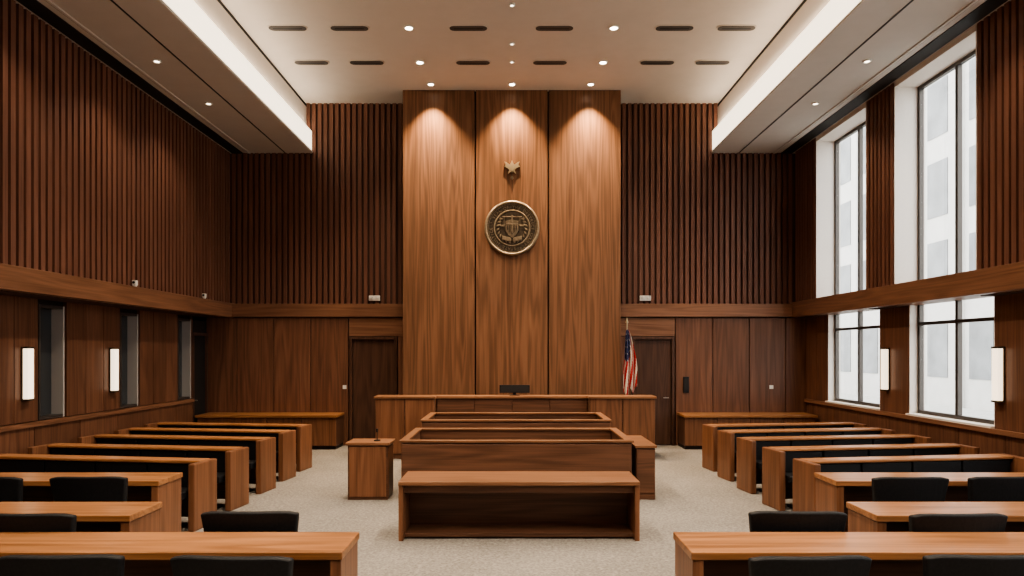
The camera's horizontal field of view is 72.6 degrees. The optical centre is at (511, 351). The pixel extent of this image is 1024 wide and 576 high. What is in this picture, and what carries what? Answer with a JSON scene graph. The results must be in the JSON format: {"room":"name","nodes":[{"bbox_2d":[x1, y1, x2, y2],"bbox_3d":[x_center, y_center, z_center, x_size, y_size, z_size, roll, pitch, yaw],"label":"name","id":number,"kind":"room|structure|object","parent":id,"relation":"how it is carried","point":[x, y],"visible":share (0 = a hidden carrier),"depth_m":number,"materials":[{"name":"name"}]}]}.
{"room":"courtroom","nodes":[
{"label":"courtroom","id":0,"kind":"room"},
{"bbox_2d":[0,290,226,425],"bbox_3d":[-6.535,-1.150,6.125,0.830,6.300,17.850,0,0,0],"label":"wall","id":1,"kind":"structure","parent":0,"point":[199,320],"depth_m":11.19,"materials":[{"name":"brown wood"}]},
{"bbox_2d":[38,304,64,419],"bbox_3d":[-6.615,0.140,9.875,0.210,1.600,0.550,0,0,0],"label":"window","id":2,"kind":"structure","parent":1,"relation":"in","point":[51,319],"depth_m":10.10,"materials":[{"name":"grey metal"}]},
{"bbox_2d":[0,295,194,453],"bbox_3d":[-6.510,0.635,5.850,0.100,2.730,16.700,0,0,0],"label":"wood panelling","id":3,"kind":"object","parent":1,"relation":"attached to","point":[90,330],"visible":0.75,"depth_m":10.68,"materials":[{"name":"brown wood"}]},
{"bbox_2d":[21,347,34,400],"bbox_3d":[-6.455,0.290,9.300,0.090,0.720,0.150,0,0,0],"label":"wall sconce","id":4,"kind":"object","parent":3,"relation":"attached to","point":[27,353],"visible":1,"depth_m":9.24,"materials":[{"name":"white glass"}]},
{"bbox_2d":[109,348,118,391],"bbox_3d":[-6.455,0.290,11.320,0.090,0.720,0.150,0,0,0],"label":"wall sconce","id":5,"kind":"object","parent":3,"relation":"attached to","point":[113,352],"visible":1,"depth_m":11.26,"materials":[{"name":"white glass"}]},
{"bbox_2d":[0,0,229,302],"bbox_3d":[-6.090,-2.640,6.250,0.060,3.280,17.500,0,0,0],"label":"panelling","id":6,"kind":"object","parent":1,"relation":"attached to","point":[100,180],"visible":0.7,"depth_m":10.19,"materials":[{"name":"brown wood"}]},
{"bbox_2d":[0,263,233,317],"bbox_3d":[-6.295,-0.890,6.250,0.650,0.300,17.500,0,0,0],"label":"trim","id":7,"kind":"structure","parent":1,"relation":"attached to","point":[13,278],"depth_m":10.09,"materials":[{"name":"brown wood"}]},
{"bbox_2d":[132,280,137,286],"bbox_3d":[-6.000,-1.090,11.092,0.060,0.100,0.085,0,0,0],"label":"security camera","id":8,"kind":"object","parent":7,"relation":"on","point":[134,282],"visible":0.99,"depth_m":11.06,"materials":[{"name":"white plastic"}]},
{"bbox_2d":[120,312,137,408],"bbox_3d":[-6.615,0.140,11.875,0.210,1.600,0.550,0,0,0],"label":"window","id":9,"kind":"structure","parent":1,"relation":"in","point":[128,321],"depth_m":12.11,"materials":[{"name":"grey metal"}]},
{"bbox_2d":[14,0,312,153],"bbox_3d":[-5.595,-4.811,6.120,2.610,1.098,17.840,0,0,0],"label":"ceiling soffit","id":10,"kind":"structure","parent":1,"relation":"attached to","point":[125,36],"depth_m":10.68,"materials":[{"name":"paint"}]},
{"bbox_2d":[178,318,190,399],"bbox_3d":[-6.615,0.140,13.875,0.210,1.600,0.550,0,0,0],"label":"window","id":11,"kind":"structure","parent":1,"relation":"in","point":[184,325],"depth_m":14.11,"materials":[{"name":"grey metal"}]},
{"bbox_2d":[190,332,207,421],"bbox_3d":[-6.525,0.800,14.570,0.060,2.400,0.700,0,0,0],"label":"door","id":12,"kind":"structure","parent":1,"relation":"in","point":[200,340],"depth_m":14.64,"materials":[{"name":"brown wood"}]},
{"bbox_2d":[181,445,792,575],"bbox_3d":[-0.150,2.100,6.300,13.700,0.200,18.200,0,0,0],"label":"floor","id":13,"kind":"structure","parent":0,"point":[689,496],"depth_m":8.00,"materials":[{"name":"carpet"}]},
{"bbox_2d":[0,477,22,501],"bbox_3d":[-4.800,1.565,6.556,0.686,0.870,0.588,0,0,0],"label":"office chair","id":14,"kind":"object","parent":13,"relation":"on","point":[11,488],"visible":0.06,"depth_m":6.31,"materials":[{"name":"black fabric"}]},
{"bbox_2d":[0,513,76,531],"bbox_3d":[-3.420,1.565,5.126,0.686,0.870,0.588,0,0,0],"label":"office chair","id":15,"kind":"object","parent":13,"relation":"on","point":[41,522],"visible":0.2,"depth_m":4.85,"materials":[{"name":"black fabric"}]},
{"bbox_2d":[0,554,124,575],"bbox_3d":[-2.535,1.565,4.126,0.686,0.870,0.588,0,0,-2],"label":"office chair","id":16,"kind":"object","parent":13,"relation":"on","point":[93,564],"visible":1,"depth_m":3.85,"materials":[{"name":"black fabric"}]},
{"bbox_2d":[0,502,161,531],"bbox_3d":[-4.620,1.625,5.580,3.400,0.750,0.500,0,0,0],"label":"desk","id":17,"kind":"object","parent":13,"relation":"on","point":[91,516],"visible":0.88,"depth_m":5.61,"materials":[{"name":"brown wood"}]},
{"bbox_2d":[49,476,127,501],"bbox_3d":[-3.865,1.565,6.576,0.686,0.870,0.588,0,0,-2],"label":"office chair","id":18,"kind":"object","parent":13,"relation":"on","point":[98,488],"visible":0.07,"depth_m":6.31,"materials":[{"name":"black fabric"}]},
{"bbox_2d":[0,472,182,531],"bbox_3d":[-4.895,1.625,7.000,2.950,0.750,0.500,0,0,0],"label":"desk","id":19,"kind":"object","parent":13,"relation":"on","point":[164,487],"visible":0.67,"depth_m":7.09,"materials":[{"name":"brown wood"}]},
{"bbox_2d":[0,454,216,531],"bbox_3d":[-4.918,1.625,8.147,2.860,0.750,0.520,0,0,8],"label":"pew","id":20,"kind":"object","parent":13,"relation":"on","point":[199,479],"visible":0.34,"depth_m":8.15,"materials":[{"name":"brown wood"}]},
{"bbox_2d":[27,443,248,510],"bbox_3d":[-4.918,1.625,9.147,2.860,0.750,0.520,0,0,8],"label":"pew","id":21,"kind":"object","parent":13,"relation":"on","point":[232,462],"visible":0.28,"depth_m":9.13,"materials":[{"name":"brown wood"}]},
{"bbox_2d":[77,434,275,493],"bbox_3d":[-4.918,1.625,10.197,2.860,0.750,0.520,0,0,8],"label":"pew","id":22,"kind":"object","parent":13,"relation":"on","point":[262,450],"visible":0.22,"depth_m":10.19,"materials":[{"name":"brown wood"}]},
{"bbox_2d":[0,532,358,575],"bbox_3d":[-3.210,1.625,4.600,4.300,0.750,0.500,0,0,0],"label":"desk","id":23,"kind":"object","parent":13,"relation":"on","point":[145,553],"visible":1,"depth_m":4.58,"materials":[{"name":"brown wood"}]},
{"bbox_2d":[114,427,295,481],"bbox_3d":[-4.918,1.625,11.147,2.860,0.750,0.520,0,0,8],"label":"pew","id":24,"kind":"object","parent":13,"relation":"on","point":[285,439],"visible":0.27,"depth_m":11.11,"materials":[{"name":"brown wood"}]},
{"bbox_2d":[144,422,311,471],"bbox_3d":[-4.918,1.625,12.047,2.860,0.750,0.520,0,0,8],"label":"pew","id":25,"kind":"object","parent":13,"relation":"on","point":[303,431],"visible":0.26,"depth_m":12.02,"materials":[{"name":"brown wood"}]},
{"bbox_2d":[170,555,293,575],"bbox_3d":[-1.553,1.565,4.106,0.686,0.870,0.588,0,0,2],"label":"office chair","id":26,"kind":"object","parent":13,"relation":"on","point":[183,565],"visible":1,"depth_m":3.83,"materials":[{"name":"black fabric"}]},
{"bbox_2d":[201,511,298,531],"bbox_3d":[-1.873,1.565,5.196,0.686,0.870,0.588,0,0,-1],"label":"office chair","id":27,"kind":"object","parent":13,"relation":"on","point":[212,521],"visible":0.23,"depth_m":4.92,"materials":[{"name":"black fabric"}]},
{"bbox_2d":[195,412,344,448],"bbox_3d":[-5.025,1.645,14.570,2.890,0.710,0.700,0,0,0],"label":"bench","id":28,"kind":"object","parent":13,"relation":"on","point":[327,427],"visible":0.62,"depth_m":14.27,"materials":[{"name":"brown wood"}]},
{"bbox_2d":[345,439,394,499],"bbox_3d":[-1.950,1.613,9.640,0.600,0.775,0.480,0,0,0],"label":"lectern","id":29,"kind":"object","parent":13,"relation":"on","point":[370,462],"visible":1,"depth_m":9.42,"materials":[{"name":"brown wood"}]},
{"bbox_2d":[374,395,656,458],"bbox_3d":[0.060,1.415,13.425,5.280,1.170,0.850,0,0,0],"label":"bench","id":30,"kind":"object","parent":13,"relation":"on","point":[396,416],"visible":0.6,"depth_m":13.03,"materials":[{"name":"brown wood"}]},
{"bbox_2d":[499,385,529,395],"bbox_3d":[0.050,0.734,13.420,0.580,0.200,0.160,0,0,0],"label":"computer monitor","id":31,"kind":"object","parent":30,"relation":"on","point":[514,389],"visible":1,"depth_m":13.39,"materials":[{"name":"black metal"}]},
{"bbox_2d":[420,412,611,427],"bbox_3d":[0.065,1.545,11.910,3.080,0.910,1.430,0,0,0],"label":"enclosure","id":32,"kind":"object","parent":13,"relation":"on","point":[433,419],"visible":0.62,"depth_m":11.22,"materials":[{"name":"brown wood"}]},
{"bbox_2d":[399,428,633,477],"bbox_3d":[0.060,1.590,10.085,3.130,0.820,1.580,0,0,0],"label":"enclosure","id":33,"kind":"object","parent":13,"relation":"on","point":[422,449],"visible":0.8,"depth_m":9.30,"materials":[{"name":"brown wood"}]},
{"bbox_2d":[398,471,639,540],"bbox_3d":[0.075,1.685,7.685,2.550,0.630,0.670,0,0,0],"label":"table","id":34,"kind":"object","parent":13,"relation":"on","point":[431,503],"visible":1,"depth_m":7.80,"materials":[{"name":"brown wood"}]},
{"bbox_2d":[623,319,636,394],"bbox_3d":[2.324,0.650,13.950,0.328,2.700,0.280,0,0,0],"label":"flag","id":35,"kind":"object","parent":13,"relation":"on","point":[630,362],"visible":0.99,"depth_m":13.88,"materials":[{"name":"multicoloured fabric"}]},
{"bbox_2d":[627,435,656,499],"bbox_3d":[1.810,1.633,10.010,0.300,0.735,1.180,0,0,0],"label":"pedestal","id":36,"kind":"object","parent":13,"relation":"on","point":[643,450],"visible":0.65,"depth_m":9.43,"materials":[{"name":"brown wood"}]},
{"bbox_2d":[677,412,817,448],"bbox_3d":[4.880,1.645,14.570,2.720,0.710,0.700,0,0,0],"label":"bench","id":37,"kind":"object","parent":13,"relation":"on","point":[689,423],"visible":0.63,"depth_m":14.27,"materials":[{"name":"brown wood"}]},
{"bbox_2d":[702,422,866,471],"bbox_3d":[4.718,1.625,12.043,2.800,0.750,0.520,0,0,-8],"label":"pew","id":38,"kind":"object","parent":13,"relation":"on","point":[709,431],"visible":0.27,"depth_m":12.03,"materials":[{"name":"brown wood"}]},
{"bbox_2d":[748,511,846,531],"bbox_3d":[2.045,1.565,5.196,0.686,0.870,0.588,0,0,2],"label":"office chair","id":39,"kind":"object","parent":13,"relation":"on","point":[759,521],"visible":0.26,"depth_m":4.92,"materials":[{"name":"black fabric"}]},
{"bbox_2d":[717,427,895,481],"bbox_3d":[4.718,1.625,11.143,2.800,0.750,0.520,0,0,-8],"label":"pew","id":40,"kind":"object","parent":13,"relation":"on","point":[726,439],"visible":0.29,"depth_m":11.12,"materials":[{"name":"brown wood"}]},
{"bbox_2d":[748,555,871,575],"bbox_3d":[1.653,1.565,4.106,0.686,0.870,0.588,0,0,-2],"label":"office chair","id":41,"kind":"object","parent":13,"relation":"on","point":[842,565],"visible":1,"depth_m":3.83,"materials":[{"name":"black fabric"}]},
{"bbox_2d":[737,434,930,493],"bbox_3d":[4.718,1.625,10.193,2.800,0.750,0.520,0,0,-8],"label":"pew","id":42,"kind":"object","parent":13,"relation":"on","point":[749,449],"visible":0.3,"depth_m":10.18,"materials":[{"name":"brown wood"}]},
{"bbox_2d":[673,532,1023,575],"bbox_3d":[3.270,1.625,4.600,4.300,0.750,0.500,0,0,0],"label":"desk","id":43,"kind":"object","parent":13,"relation":"on","point":[696,553],"visible":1,"depth_m":4.58,"materials":[{"name":"brown wood"}]},
{"bbox_2d":[762,443,979,510],"bbox_3d":[4.718,1.625,9.143,2.800,0.750,0.520,0,0,-8],"label":"pew","id":44,"kind":"object","parent":13,"relation":"on","point":[777,462],"visible":0.33,"depth_m":9.13,"materials":[{"name":"brown wood"}]},
{"bbox_2d":[793,454,1023,510],"bbox_3d":[4.718,1.625,8.143,2.800,0.750,0.520,0,0,-8],"label":"pew","id":45,"kind":"object","parent":13,"relation":"on","point":[804,481],"visible":0.23,"depth_m":8.19,"materials":[{"name":"brown wood"}]},
{"bbox_2d":[871,477,948,501],"bbox_3d":[3.620,1.565,6.556,0.686,0.870,0.588,0,0,0],"label":"office chair","id":46,"kind":"object","parent":13,"relation":"on","point":[884,489],"visible":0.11,"depth_m":6.29,"materials":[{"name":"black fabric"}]},
{"bbox_2d":[814,472,1023,531],"bbox_3d":[4.665,1.625,7.000,3.050,0.750,0.500,0,0,0],"label":"desk","id":47,"kind":"object","parent":13,"relation":"on","point":[833,489],"visible":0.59,"depth_m":7.12,"materials":[{"name":"brown wood"}]},
{"bbox_2d":[846,502,1023,531],"bbox_3d":[4.490,1.625,5.580,3.400,0.750,0.500,0,0,0],"label":"desk","id":48,"kind":"object","parent":13,"relation":"on","point":[862,516],"visible":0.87,"depth_m":5.61,"materials":[{"name":"brown wood"}]},
{"bbox_2d":[909,513,1007,531],"bbox_3d":[3.135,1.565,5.126,0.686,0.870,0.588,0,0,-2],"label":"office chair","id":49,"kind":"object","parent":13,"relation":"on","point":[929,522],"visible":0.27,"depth_m":4.85,"materials":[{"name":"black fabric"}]},
{"bbox_2d":[922,554,1023,575],"bbox_3d":[2.663,1.565,4.126,0.686,0.870,0.588,0,0,1],"label":"office chair","id":50,"kind":"object","parent":13,"relation":"on","point":[937,564],"visible":1,"depth_m":3.85,"materials":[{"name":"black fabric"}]},
{"bbox_2d":[967,476,1023,501],"bbox_3d":[4.493,1.565,6.576,0.686,0.870,0.588,0,0,-2],"label":"office chair","id":51,"kind":"object","parent":13,"relation":"on","point":[980,489],"visible":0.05,"depth_m":6.30,"materials":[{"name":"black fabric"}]},
{"bbox_2d":[206,103,806,444],"bbox_3d":[-0.150,-1.680,15.165,13.700,7.360,0.470,0,0,0],"label":"wall","id":52,"kind":"structure","parent":0,"point":[325,225],"depth_m":15.00,"materials":[{"name":"brown wood"}]},
{"bbox_2d":[163,0,311,149],"bbox_3d":[-4.360,-4.530,6.240,0.120,0.420,17.480,0,0,0],"label":"light strip","id":53,"kind":"object","parent":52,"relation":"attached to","point":[188,11],"visible":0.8,"depth_m":10.93,"materials":[{"name":"white plastic"}]},
{"bbox_2d":[349,337,397,440],"bbox_3d":[-2.970,0.835,14.980,1.020,2.330,0.130,0,0,0],"label":"door","id":54,"kind":"structure","parent":52,"relation":"in","point":[373,364],"depth_m":14.98,"materials":[{"name":"brown wood"}]},
{"bbox_2d":[369,296,379,300],"bbox_3d":[-2.950,-1.155,14.955,0.240,0.110,0.080,0,0,0],"label":"emergency light","id":55,"kind":"object","parent":52,"relation":"attached to","point":[371,298],"visible":1,"depth_m":14.94,"materials":[{"name":"white plastic"}]},
{"bbox_2d":[403,90,620,411],"bbox_3d":[-0.005,-1.675,14.645,4.450,7.350,0.810,0,0,0],"label":"wall panels","id":56,"kind":"object","parent":52,"relation":"attached to","point":[478,319],"visible":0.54,"depth_m":14.24,"materials":[{"name":"brown wood"}]},
{"bbox_2d":[484,201,539,255],"bbox_3d":[0.000,-2.520,14.185,1.120,1.120,0.100,0,0,0],"label":"seal","id":57,"kind":"object","parent":56,"relation":"attached to","point":[511,228],"visible":1,"depth_m":14.18,"materials":[{"name":"brown metal"}]},
{"bbox_2d":[504,161,519,178],"bbox_3d":[0.000,-3.715,14.205,0.321,0.389,0.060,0,0,0],"label":"eagle emblem","id":58,"kind":"object","parent":56,"relation":"attached to","point":[511,166],"visible":1,"depth_m":14.20,"materials":[{"name":"gold metal"}]},
{"bbox_2d":[232,304,791,316],"bbox_3d":[-0.100,-0.890,14.960,12.800,0.280,0.180,0,0,0],"label":"trim","id":59,"kind":"structure","parent":52,"relation":"attached to","point":[238,310],"depth_m":14.87,"materials":[{"name":"brown wood"}]},
{"bbox_2d":[640,296,650,300],"bbox_3d":[2.860,-1.155,14.955,0.240,0.110,0.080,0,0,0],"label":"emergency light","id":60,"kind":"object","parent":52,"relation":"attached to","point":[642,298],"visible":1,"depth_m":14.94,"materials":[{"name":"white plastic"}]},
{"bbox_2d":[631,337,674,445],"bbox_3d":[3.025,0.835,14.980,0.910,2.330,0.130,0,0,0],"label":"door","id":61,"kind":"structure","parent":52,"relation":"in","point":[655,359],"depth_m":14.98,"materials":[{"name":"brown wood"}]},
{"bbox_2d":[683,377,688,392],"bbox_3d":[3.720,0.700,14.911,0.120,0.340,0.038,0,0,0],"label":"intercom","id":62,"kind":"object","parent":52,"relation":"attached to","point":[685,379],"visible":1,"depth_m":14.90,"materials":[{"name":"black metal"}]},
{"bbox_2d":[712,0,860,149],"bbox_3d":[4.360,-4.530,6.240,0.120,0.420,17.480,0,0,0],"label":"light strip","id":63,"kind":"object","parent":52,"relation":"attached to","point":[834,11],"visible":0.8,"depth_m":10.93,"materials":[{"name":"white plastic"}]},
{"bbox_2d":[220,0,803,103],"bbox_3d":[0.000,-5.450,6.300,9.400,0.200,18.200,0,0,0],"label":"ceiling","id":64,"kind":"structure","parent":0,"point":[591,41],"depth_m":12.13,"materials":[{"name":"paint"}]},
{"bbox_2d":[152,59,161,63],"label":"recessed light","id":65,"kind":"object","parent":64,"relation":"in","point":[157,61],"depth_m":10.24,"materials":[{"name":"white plastic"}]},
{"bbox_2d":[404,25,413,30],"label":"recessed light","id":66,"kind":"object","parent":64,"relation":"in","point":[407,27],"depth_m":11.47,"materials":[{"name":"white plastic"}]},
{"bbox_2d":[415,60,424,64],"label":"recessed light","id":67,"kind":"object","parent":64,"relation":"in","point":[419,62],"depth_m":12.86,"materials":[{"name":"white plastic"}]},
{"bbox_2d":[267,25,756,64],"bbox_3d":[0.000,-5.340,6.020,8.060,0.025,13.900,0,0,0],"label":"ceiling air slots","id":68,"kind":"object","parent":64,"relation":"in","point":[271,27],"depth_m":11.56,"materials":[{"name":"black metal"}]},
{"bbox_2d":[598,60,607,64],"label":"recessed light","id":69,"kind":"object","parent":64,"relation":"in","point":[602,62],"depth_m":12.86,"materials":[{"name":"white plastic"}]},
{"bbox_2d":[609,25,618,30],"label":"recessed light","id":70,"kind":"object","parent":64,"relation":"in","point":[614,27],"depth_m":11.48,"materials":[{"name":"white plastic"}]},
{"bbox_2d":[862,59,871,63],"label":"recessed light","id":71,"kind":"object","parent":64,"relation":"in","point":[865,61],"depth_m":10.24,"materials":[{"name":"white plastic"}]},
{"bbox_2d":[797,24,1023,428],"bbox_3d":[6.310,-1.150,6.125,0.480,6.300,17.850,0,0,0],"label":"window surround","id":72,"kind":"structure","parent":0,"point":[906,87],"depth_m":11.06,"materials":[{"name":"white paint"}]},
{"bbox_2d":[834,121,879,406],"bbox_3d":[6.465,-1.615,12.940,0.070,5.170,1.940,0,0,0],"label":"window","id":73,"kind":"structure","parent":72,"relation":"in","point":[859,129],"depth_m":12.94,"materials":[{"name":"brown metal"}]},
{"bbox_2d":[711,0,1010,153],"bbox_3d":[5.445,-4.811,6.120,2.310,1.098,17.840,0,0,0],"label":"soffit","id":74,"kind":"structure","parent":72,"relation":"attached to","point":[898,36],"depth_m":10.65,"materials":[{"name":"paint"}]},
{"bbox_2d":[790,261,1023,317],"bbox_3d":[6.195,-0.900,6.250,0.450,0.320,17.500,0,0,0],"label":"trim","id":75,"kind":"structure","parent":72,"relation":"attached to","point":[972,284],"depth_m":10.14,"materials":[{"name":"brown wood"}]},
{"bbox_2d":[795,0,1023,301],"bbox_3d":[6.090,-2.640,6.220,0.060,3.280,17.393,0,0,0],"label":"panelling","id":76,"kind":"object","parent":72,"relation":"attached to","point":[1000,37],"visible":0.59,"depth_m":8.95,"materials":[{"name":"brown wood"}]},
{"bbox_2d":[804,293,1023,456],"bbox_3d":[6.300,0.635,6.213,0.100,2.730,17.425,0,0,0],"label":"wood panelling","id":77,"kind":"object","parent":72,"relation":"attached to","point":[1007,437],"visible":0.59,"depth_m":11.14,"materials":[{"name":"brown wood"}]},
{"bbox_2d":[880,348,889,390],"bbox_3d":[6.255,0.290,11.700,0.090,0.720,0.150,0,0,0],"label":"wall sconce","id":78,"kind":"object","parent":77,"relation":"attached to","point":[885,352],"visible":1,"depth_m":11.64,"materials":[{"name":"white glass"}]},
{"bbox_2d":[991,347,1004,402],"bbox_3d":[6.255,0.290,8.980,0.090,0.720,0.150,0,0,0],"label":"wall sconce","id":79,"kind":"object","parent":77,"relation":"attached to","point":[998,353],"visible":1,"depth_m":8.92,"materials":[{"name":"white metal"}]},
{"bbox_2d":[918,49,993,424],"bbox_3d":[6.465,-1.615,10.095,0.070,5.170,1.930,0,0,0],"label":"window","id":80,"kind":"structure","parent":72,"relation":"in","point":[957,66],"depth_m":10.09,"materials":[{"name":"brown metal"}]},
{"label":"outside","id":81,"kind":"structure","parent":0,"visible":0},
{"bbox_2d":[840,393,993,419],"bbox_3d":[33.350,2.200,20.000,53.300,0.200,120.000,0,0,0],"label":"ground","id":82,"kind":"structure","parent":81,"point":[984,414],"depth_m":25.48,"materials":[{"name":"white"}]},
{"bbox_2d":[840,56,993,410],"bbox_3d":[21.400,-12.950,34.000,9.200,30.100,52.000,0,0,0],"label":"window panes","id":83,"kind":"structure","parent":82,"relation":"on","point":[977,337],"depth_m":27.55,"materials":[{"name":"glass"}]}
]}

